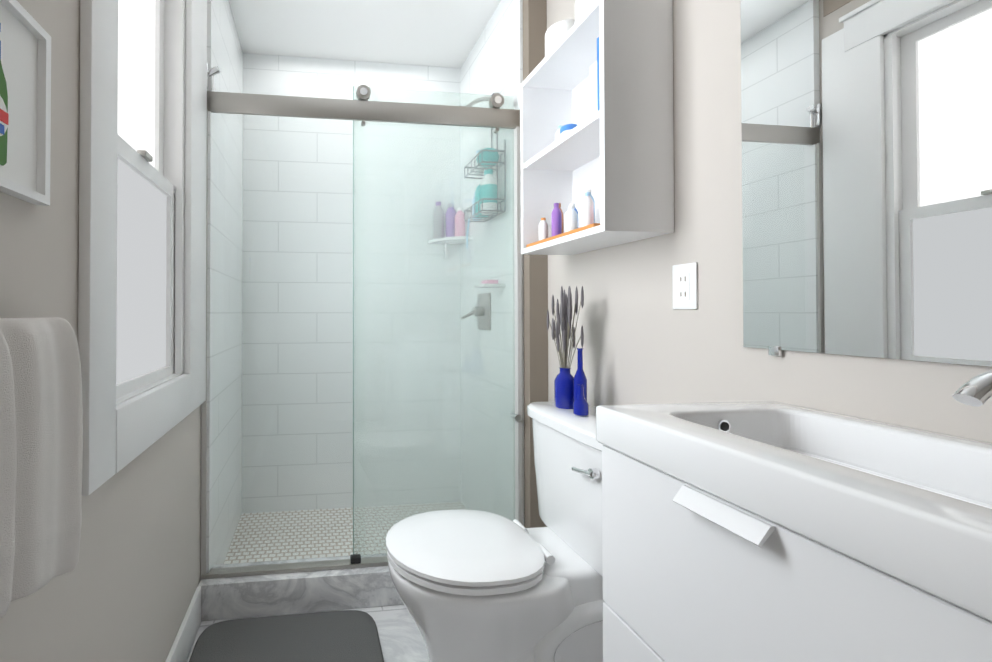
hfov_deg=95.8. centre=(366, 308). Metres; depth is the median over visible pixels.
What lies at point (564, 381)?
vase
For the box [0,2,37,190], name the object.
picture
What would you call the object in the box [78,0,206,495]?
window
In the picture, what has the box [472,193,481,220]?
bottle
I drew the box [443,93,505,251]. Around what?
shower caddy
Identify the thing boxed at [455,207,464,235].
bottle
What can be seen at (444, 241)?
corner shelf
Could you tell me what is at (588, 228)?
tray
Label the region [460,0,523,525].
wall tile
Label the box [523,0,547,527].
wall
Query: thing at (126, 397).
window sill
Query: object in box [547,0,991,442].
wall
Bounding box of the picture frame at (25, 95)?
[0,0,50,205]
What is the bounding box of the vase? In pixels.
[554,367,573,408]
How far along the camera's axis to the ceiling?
2.14 m
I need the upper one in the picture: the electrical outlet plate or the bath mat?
the electrical outlet plate
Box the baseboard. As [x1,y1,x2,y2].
[165,586,200,661]
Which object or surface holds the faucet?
on the bathroom vanity
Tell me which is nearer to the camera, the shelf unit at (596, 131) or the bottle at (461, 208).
the shelf unit at (596, 131)
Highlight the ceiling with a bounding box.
[229,0,500,67]
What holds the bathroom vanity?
on the floor at (401, 637)
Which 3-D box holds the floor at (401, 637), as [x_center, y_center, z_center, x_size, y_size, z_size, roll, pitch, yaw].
[0.171,1.145,0.695,1.640,0.060,3.720,0,-1,-7]
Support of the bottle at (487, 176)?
on the shower caddy at (482, 209)
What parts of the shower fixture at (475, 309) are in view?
shower valve lever, shower valve plate, shower soap dish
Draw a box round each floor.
[187,604,428,661]
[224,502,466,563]
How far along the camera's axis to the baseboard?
1.38 m
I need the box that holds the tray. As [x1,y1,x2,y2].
[526,223,599,247]
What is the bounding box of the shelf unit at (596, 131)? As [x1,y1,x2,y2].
[520,0,673,254]
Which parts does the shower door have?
bracket plate, bracket stem, bracket knob, glass door, door handle knob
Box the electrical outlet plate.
[672,262,697,308]
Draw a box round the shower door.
[198,63,521,620]
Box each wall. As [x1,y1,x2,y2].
[0,0,200,661]
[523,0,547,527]
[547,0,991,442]
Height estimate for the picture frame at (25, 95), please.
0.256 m
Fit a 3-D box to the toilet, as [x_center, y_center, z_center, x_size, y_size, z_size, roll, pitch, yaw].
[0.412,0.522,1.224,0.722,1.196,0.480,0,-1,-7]
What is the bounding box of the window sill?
[116,373,182,405]
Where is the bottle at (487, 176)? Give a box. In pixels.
[480,169,496,214]
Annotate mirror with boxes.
[740,0,991,366]
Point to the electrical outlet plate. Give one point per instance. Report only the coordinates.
(685, 290)
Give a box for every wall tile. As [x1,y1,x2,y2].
[201,0,242,572]
[242,53,460,512]
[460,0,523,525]
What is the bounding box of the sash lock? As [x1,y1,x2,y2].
[137,150,152,161]
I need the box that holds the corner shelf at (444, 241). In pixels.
[428,236,472,243]
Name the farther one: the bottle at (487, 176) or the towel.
the bottle at (487, 176)
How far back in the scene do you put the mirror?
0.72 m
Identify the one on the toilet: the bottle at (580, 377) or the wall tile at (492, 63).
the bottle at (580, 377)
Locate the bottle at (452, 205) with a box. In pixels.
[445,203,455,236]
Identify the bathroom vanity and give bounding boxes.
[596,370,991,661]
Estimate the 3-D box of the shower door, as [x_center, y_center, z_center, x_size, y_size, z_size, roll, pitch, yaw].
[0.011,0.105,1.693,1.258,2.039,0.129,0,-1,-7]
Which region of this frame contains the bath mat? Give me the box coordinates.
[189,610,383,661]
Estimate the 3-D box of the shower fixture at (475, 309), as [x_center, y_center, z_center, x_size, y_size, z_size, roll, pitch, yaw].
[0.530,-0.012,2.039,0.123,0.231,0.320,0,-1,-7]
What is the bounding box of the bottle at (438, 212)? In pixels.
[433,202,443,238]
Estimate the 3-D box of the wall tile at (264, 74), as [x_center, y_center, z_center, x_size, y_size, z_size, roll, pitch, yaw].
[-0.067,-0.142,2.407,1.220,2.489,0.012,0,-1,-7]
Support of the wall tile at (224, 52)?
attached to the wall at (57, 619)
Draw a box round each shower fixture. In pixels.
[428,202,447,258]
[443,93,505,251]
[461,280,504,329]
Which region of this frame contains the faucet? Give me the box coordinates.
[952,370,991,406]
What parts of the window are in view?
casing, sash glass, sash glass, lower window sash bottom rail, sash rail, casing, upper window sash stile, lower window sash stile, casing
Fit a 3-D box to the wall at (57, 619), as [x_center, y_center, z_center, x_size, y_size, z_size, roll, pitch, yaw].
[-0.570,-0.145,0.623,0.150,2.520,3.432,0,-1,-7]

